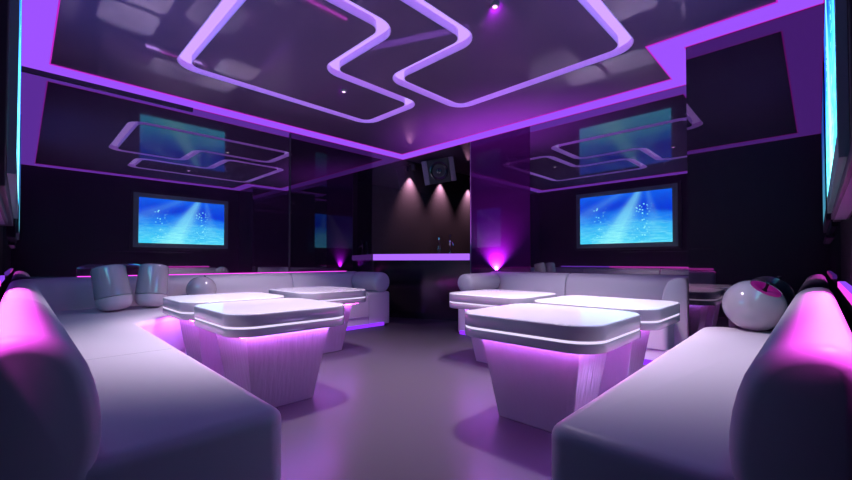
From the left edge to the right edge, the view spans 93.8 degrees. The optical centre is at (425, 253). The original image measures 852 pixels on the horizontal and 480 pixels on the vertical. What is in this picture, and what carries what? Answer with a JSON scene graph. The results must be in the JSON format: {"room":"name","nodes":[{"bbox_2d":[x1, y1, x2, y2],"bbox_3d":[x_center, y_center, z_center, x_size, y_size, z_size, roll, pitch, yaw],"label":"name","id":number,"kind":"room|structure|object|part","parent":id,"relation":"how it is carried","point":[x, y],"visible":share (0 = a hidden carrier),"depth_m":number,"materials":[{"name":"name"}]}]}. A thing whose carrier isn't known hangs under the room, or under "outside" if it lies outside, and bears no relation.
{"room":"entertainment venue","nodes":[
{"label":"entertainment venue","id":0,"kind":"room"},
{"bbox_2d":[0,226,2,301],"bbox_3d":[-1.788,-0.396,1.497,5.188,2.550,0.170,-1,-2,44],"label":"wall","id":1,"kind":"structure","parent":0,"point":[1,227],"depth_m":3.17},
{"bbox_2d":[0,194,7,224],"bbox_3d":[-1.533,-0.178,1.403,1.904,0.030,0.058,-1,-2,44],"label":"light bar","id":2,"kind":"object","parent":1,"relation":"attached to","point":[3,217],"visible":1,"depth_m":1.68,"materials":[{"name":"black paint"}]},
{"bbox_2d":[0,0,21,225],"bbox_3d":[-2.130,-0.868,2.030,2.110,1.329,0.087,-1,-2,44],"label":"television","id":3,"kind":"object","parent":1,"relation":"attached to","point":[10,10],"visible":0.99,"depth_m":1.34,"materials":[{"name":"black paint"}]},
{"bbox_2d":[1,71,469,299],"bbox_3d":[-1.029,-0.305,6.068,0.136,2.550,7.756,-1,-2,44],"label":"wall","id":4,"kind":"structure","parent":0,"point":[106,178],"depth_m":4.43,"materials":[{"name":"black glass"}]},
{"bbox_2d":[21,66,192,111],"bbox_3d":[-3.075,-1.599,3.901,0.017,0.048,1.420,-1,-2,44],"label":"trim","id":5,"kind":"structure","parent":4,"relation":"attached to","point":[23,68],"depth_m":3.84,"materials":[{"name":"black paint"}]},
{"bbox_2d":[288,133,290,271],"bbox_3d":[-1.780,-0.309,5.201,0.007,2.524,0.020,-1,-2,44],"label":"trim","id":6,"kind":"structure","parent":4,"relation":"attached to","point":[289,133],"depth_m":5.21,"materials":[{"name":"black paint"}]},
{"bbox_2d":[51,0,775,175],"bbox_3d":[0.810,-1.654,4.288,5.358,0.076,7.755,-1,-2,44],"label":"ceiling","id":7,"kind":"structure","parent":0,"point":[285,47],"depth_m":3.31,"materials":[{"name":"paint"}]},
{"bbox_2d":[177,0,414,122],"bbox_3d":[-0.813,-1.667,3.585,1.831,0.074,2.137,-1,-2,44],"label":"ceiling light","id":8,"kind":"object","parent":7,"relation":"attached to","point":[225,9],"visible":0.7,"depth_m":3.30,"materials":[{"name":"purple plastic"}]},
{"bbox_2d":[21,0,823,159],"bbox_3d":[-0.195,-1.630,3.296,4.967,0.005,4.519,-1,-2,44],"label":"light strip","id":9,"kind":"object","parent":7,"relation":"attached to","point":[39,17],"visible":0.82,"depth_m":3.47,"materials":[{"name":"purple plastic"}]},
{"bbox_2d":[421,157,456,185],"bbox_3d":[0.216,-1.379,6.676,0.587,0.518,0.370,0,-1,3],"label":"loudspeaker","id":10,"kind":"object","parent":7,"relation":"hanging from","point":[441,170],"visible":0.98,"depth_m":6.54,"materials":[{"name":"black paint"}]},
{"bbox_3d":[-0.004,-1.345,6.687,0.140,0.450,0.371,0,-1,1],"label":"panel","id":11,"kind":"part","parent":10,"relation":"part of","materials":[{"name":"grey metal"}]},
{"bbox_3d":[0.436,-1.413,6.664,0.140,0.450,0.371,0,-1,1],"label":"panel","id":12,"kind":"part","parent":10,"relation":"part of","materials":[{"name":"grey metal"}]},
{"bbox_2d":[490,1,499,8],"bbox_3d":[0.457,-1.636,2.635,0.061,0.020,0.061,-1,-2,44],"label":"recessed light","id":13,"kind":"object","parent":7,"relation":"in","point":[494,5],"visible":1,"depth_m":2.62,"materials":[{"name":"grey metal"}]},
{"bbox_2d":[392,0,633,106],"bbox_3d":[0.291,-1.677,3.072,1.882,0.074,2.137,-1,-2,44],"label":"ceiling light","id":14,"kind":"object","parent":7,"relation":"attached to","point":[597,9],"visible":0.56,"depth_m":3.23,"materials":[{"name":"purple plastic"}]},
{"bbox_2d":[275,317,645,479],"bbox_3d":[0.810,0.985,4.236,5.358,0.102,7.755,-1,-2,44],"label":"floor","id":15,"kind":"structure","parent":0,"point":[401,398],"depth_m":2.14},
{"bbox_2d":[0,271,388,479],"bbox_3d":[-0.945,0.543,3.308,3.800,0.745,3.614,-1,-2,44],"label":"sofa","id":16,"kind":"object","parent":15,"relation":"on","point":[87,392],"visible":0.81,"depth_m":1.08,"materials":[{"name":"grey leather"}]},
{"bbox_3d":[-2.098,0.513,2.100,1.508,0.654,0.193,-1,-2,44],"label":"backrest","id":17,"kind":"part","parent":16,"relation":"part of","materials":[{"name":"grey leather"}]},
{"bbox_3d":[-1.158,0.495,1.177,1.117,0.654,0.193,-1,-2,44],"label":"backrest","id":18,"kind":"part","parent":16,"relation":"part of","materials":[{"name":"grey leather"}]},
{"bbox_2d":[90,264,132,311],"bbox_3d":[-2.675,0.294,3.394,0.299,0.405,0.283,-1,-2,44],"label":"bolster cushion","id":19,"kind":"object","parent":16,"relation":"on","point":[111,287],"visible":0.99,"depth_m":3.30,"materials":[{"name":"grey leather"}]},
{"bbox_3d":[-2.248,0.548,3.834,1.128,0.654,2.456,-1,-2,44],"label":"backrest","id":20,"kind":"part","parent":16,"relation":"part of","materials":[{"name":"grey leather"}]},
{"bbox_2d":[135,264,168,306],"bbox_3d":[-2.515,0.295,3.665,0.278,0.404,0.266,-1,-2,44],"label":"bolster cushion","id":21,"kind":"object","parent":16,"relation":"on","point":[151,288],"visible":0.96,"depth_m":3.58,"materials":[{"name":"grey leather"}]},
{"bbox_2d":[186,275,216,294],"bbox_3d":[-2.290,0.367,4.066,0.276,0.278,0.278,-1,-2,44],"label":"apple ornament","id":22,"kind":"object","parent":16,"relation":"on","point":[201,284],"visible":0.64,"depth_m":3.97,"materials":[{"name":"white ceramic"}]},
{"bbox_3d":[-1.356,0.579,5.409,0.193,0.654,1.032,-1,-2,44],"label":"backrest","id":23,"kind":"part","parent":16,"relation":"part of","materials":[{"name":"grey leather"}]},
{"bbox_3d":[-0.875,0.724,5.510,0.734,0.428,0.371,-1,-2,44],"label":"armrest","id":24,"kind":"part","parent":16,"relation":"part of","materials":[{"name":"grey leather"}]},
{"bbox_2d":[163,292,283,376],"bbox_3d":[-1.549,0.621,3.069,0.697,0.579,0.728,-1,-2,44],"label":"cocktail table","id":25,"kind":"object","parent":15,"relation":"on","point":[201,345],"visible":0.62,"depth_m":2.83,"materials":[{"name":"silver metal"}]},
{"bbox_2d":[163,307,193,313],"bbox_3d":[-1.549,0.403,3.073,0.688,0.010,0.719,-1,-2,44],"label":"light","id":26,"kind":"object","parent":25,"relation":"on","point":[172,310],"depth_m":2.70,"materials":[{"name":"white plastic"}]},
{"bbox_2d":[194,298,343,406],"bbox_3d":[-0.970,0.610,2.482,0.748,0.579,0.719,-1,-2,44],"label":"cocktail table","id":27,"kind":"object","parent":15,"relation":"on","point":[272,349],"visible":0.97,"depth_m":2.29,"materials":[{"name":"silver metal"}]},
{"bbox_2d":[195,315,343,328],"bbox_3d":[-0.970,0.392,2.486,0.740,0.010,0.711,-1,-2,44],"label":"light","id":28,"kind":"object","parent":27,"relation":"on","point":[325,319],"depth_m":2.20,"materials":[{"name":"white plastic"}]},
{"bbox_2d":[269,286,365,353],"bbox_3d":[-1.056,0.637,3.862,0.816,0.579,0.697,-1,-2,44],"label":"cocktail table","id":29,"kind":"object","parent":15,"relation":"on","point":[335,337],"visible":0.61,"depth_m":3.70,"materials":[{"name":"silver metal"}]},
{"bbox_2d":[319,297,364,300],"bbox_3d":[-1.056,0.419,3.866,0.808,0.010,0.688,-1,-2,44],"label":"light","id":30,"kind":"object","parent":29,"relation":"on","point":[321,298],"depth_m":3.59,"materials":[{"name":"white plastic"}]},
{"bbox_2d":[373,254,469,320],"bbox_3d":[-0.060,0.487,5.925,1.409,0.960,0.765,-1,-2,44],"label":"bar counter","id":31,"kind":"object","parent":15,"relation":"on","point":[420,285],"depth_m":5.89,"materials":[{"name":"black"}]},
{"bbox_2d":[437,238,440,253],"bbox_3d":[0.194,-0.113,5.950,0.046,0.240,0.046,-1,-2,44],"label":"bottle","id":32,"kind":"object","parent":31,"relation":"on","point":[438,246],"visible":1,"depth_m":5.94,"materials":[{"name":"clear glass"}]},
{"bbox_2d":[448,234,453,253],"bbox_3d":[0.375,-0.139,5.830,0.114,0.287,0.057,-1,-2,44],"label":"tap","id":33,"kind":"object","parent":31,"relation":"on","point":[450,242],"visible":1,"depth_m":5.84,"materials":[{"name":"silver metal"}]},
{"bbox_2d":[449,289,555,362],"bbox_3d":[0.649,0.628,3.396,0.740,0.579,0.706,-1,-2,44],"label":"cocktail table","id":34,"kind":"object","parent":15,"relation":"on","point":[474,299],"visible":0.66,"depth_m":3.25,"materials":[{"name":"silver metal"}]},
{"bbox_2d":[450,301,494,306],"bbox_3d":[0.649,0.410,3.400,0.731,0.010,0.697,-1,-2,44],"label":"light","id":35,"kind":"object","parent":34,"relation":"on","point":[453,303],"depth_m":3.18,"materials":[{"name":"white plastic"}]},
{"bbox_2d":[465,303,640,431],"bbox_3d":[0.661,0.602,2.112,0.748,0.579,0.702,-1,-2,44],"label":"cocktail table","id":36,"kind":"object","parent":15,"relation":"on","point":[546,362],"visible":0.98,"depth_m":1.95,"materials":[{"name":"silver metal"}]},
{"bbox_2d":[466,325,639,343],"bbox_3d":[0.661,0.384,2.116,0.740,0.010,0.694,-1,-2,44],"label":"light","id":37,"kind":"object","parent":36,"relation":"on","point":[541,338],"depth_m":1.82,"materials":[{"name":"white plastic"}]},
{"bbox_2d":[458,272,688,364],"bbox_3d":[1.452,0.575,4.183,2.309,0.716,0.863,-1,-2,44],"label":"sofa","id":38,"kind":"object","parent":15,"relation":"on","point":[675,288],"visible":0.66,"depth_m":4.07,"materials":[{"name":"grey leather"}]},
{"bbox_3d":[0.702,0.694,4.878,0.216,0.464,0.741,-1,-2,44],"label":"armrest","id":39,"kind":"part","parent":38,"relation":"part of","materials":[{"name":"grey leather"}]},
{"bbox_3d":[1.211,0.557,4.825,1.066,0.654,0.193,-1,-2,44],"label":"backrest","id":40,"kind":"part","parent":38,"relation":"part of","materials":[{"name":"grey leather"}]},
{"bbox_3d":[1.888,0.538,3.863,1.238,0.654,0.618,-1,-2,44],"label":"backrest","id":41,"kind":"part","parent":38,"relation":"part of","materials":[{"name":"grey leather"}]},
{"bbox_2d":[647,324,673,350],"bbox_3d":[1.442,0.650,4.070,1.964,0.289,0.654,-1,-2,44],"label":"seat cushion","id":42,"kind":"object","parent":38,"relation":"on","point":[663,339],"depth_m":3.20,"materials":[{"name":"grey leather"}]},
{"bbox_2d":[534,295,679,394],"bbox_3d":[1.212,0.614,2.700,0.785,0.579,0.706,-1,-2,44],"label":"cocktail table","id":43,"kind":"object","parent":15,"relation":"on","point":[622,362],"visible":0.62,"depth_m":2.45,"materials":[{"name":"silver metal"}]},
{"bbox_2d":[641,313,678,322],"bbox_3d":[1.212,0.396,2.704,0.777,0.010,0.697,-1,-2,44],"label":"light","id":44,"kind":"object","parent":43,"relation":"on","point":[670,317],"depth_m":2.31,"materials":[{"name":"white plastic"}]},
{"bbox_2d":[552,281,851,479],"bbox_3d":[1.310,0.510,1.644,0.652,0.745,2.264,-1,-2,44],"label":"sofa","id":45,"kind":"object","parent":15,"relation":"on","point":[723,403],"visible":1,"depth_m":0.91,"materials":[{"name":"grey leather"}]},
{"bbox_2d":[552,327,770,479],"bbox_3d":[1.242,0.604,1.712,0.457,0.289,2.259,-1,-2,44],"label":"seat cushion","id":46,"kind":"object","parent":45,"relation":"on","point":[670,419],"depth_m":1.06,"materials":[{"name":"grey leather"}]},
{"bbox_2d":[722,280,787,330],"bbox_3d":[2.018,0.321,2.456,0.315,0.311,0.316,-1,-2,44],"label":"apple ornament","id":47,"kind":"object","parent":45,"relation":"on","point":[752,305],"visible":0.97,"depth_m":2.36,"materials":[{"name":"white ceramic"}]},
{"bbox_3d":[2.029,0.203,2.381,0.032,0.066,0.059,0,-1,9],"label":"stem","id":48,"kind":"part","parent":47,"relation":"part of","materials":[{"name":"black"}]},
{"bbox_3d":[1.421,0.501,1.487,0.193,0.654,2.196,-1,-2,44],"label":"backrest","id":49,"kind":"part","parent":45,"relation":"part of","materials":[{"name":"grey leather"}]},
{"bbox_2d":[471,126,530,273],"bbox_3d":[1.003,-0.320,5.338,0.930,2.550,0.102,-1,-2,44],"label":"wall panel","id":50,"kind":"object","parent":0,"point":[500,163],"visible":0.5,"depth_m":5.28,"materials":[{"name":"purple glass"}]},
{"bbox_2d":[470,142,470,273],"bbox_3d":[0.665,-0.313,5.664,0.010,2.550,0.109,-1,-2,44],"label":"trim","id":51,"kind":"structure","parent":50,"relation":"attached to","point":[470,142],"depth_m":5.63,"materials":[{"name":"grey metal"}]},
{"bbox_2d":[530,85,688,275],"bbox_3d":[2.002,-0.339,4.356,1.862,2.550,0.102,-1,-2,44],"label":"wall","id":52,"kind":"structure","parent":0,"point":[609,185],"depth_m":4.28,"materials":[{"name":"black glass"}]},
{"bbox_2d":[686,3,841,336],"bbox_3d":[2.724,-0.364,3.099,0.998,2.550,0.884,-1,-2,44],"label":"wall pillar","id":53,"kind":"structure","parent":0,"point":[757,172],"depth_m":2.83,"materials":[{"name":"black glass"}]},
{"bbox_2d":[840,215,851,332],"bbox_3d":[1.385,-0.402,1.147,0.170,2.550,3.777,-1,-2,44],"label":"wall","id":54,"kind":"structure","parent":0,"point":[846,224],"depth_m":2.04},
{"bbox_2d":[824,0,851,221],"bbox_3d":[1.806,-0.813,1.751,0.055,1.219,1.919,-1,-2,44],"label":"television","id":55,"kind":"object","parent":54,"relation":"attached to","point":[837,13],"visible":0.93,"depth_m":1.17,"materials":[{"name":"blue glass"}]},
{"bbox_2d":[831,143,851,219],"bbox_3d":[1.329,-0.181,1.248,0.058,0.030,1.666,-1,-2,44],"label":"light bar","id":56,"kind":"object","parent":54,"relation":"attached to","point":[842,208],"visible":1,"depth_m":1.20,"materials":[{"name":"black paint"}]}
]}

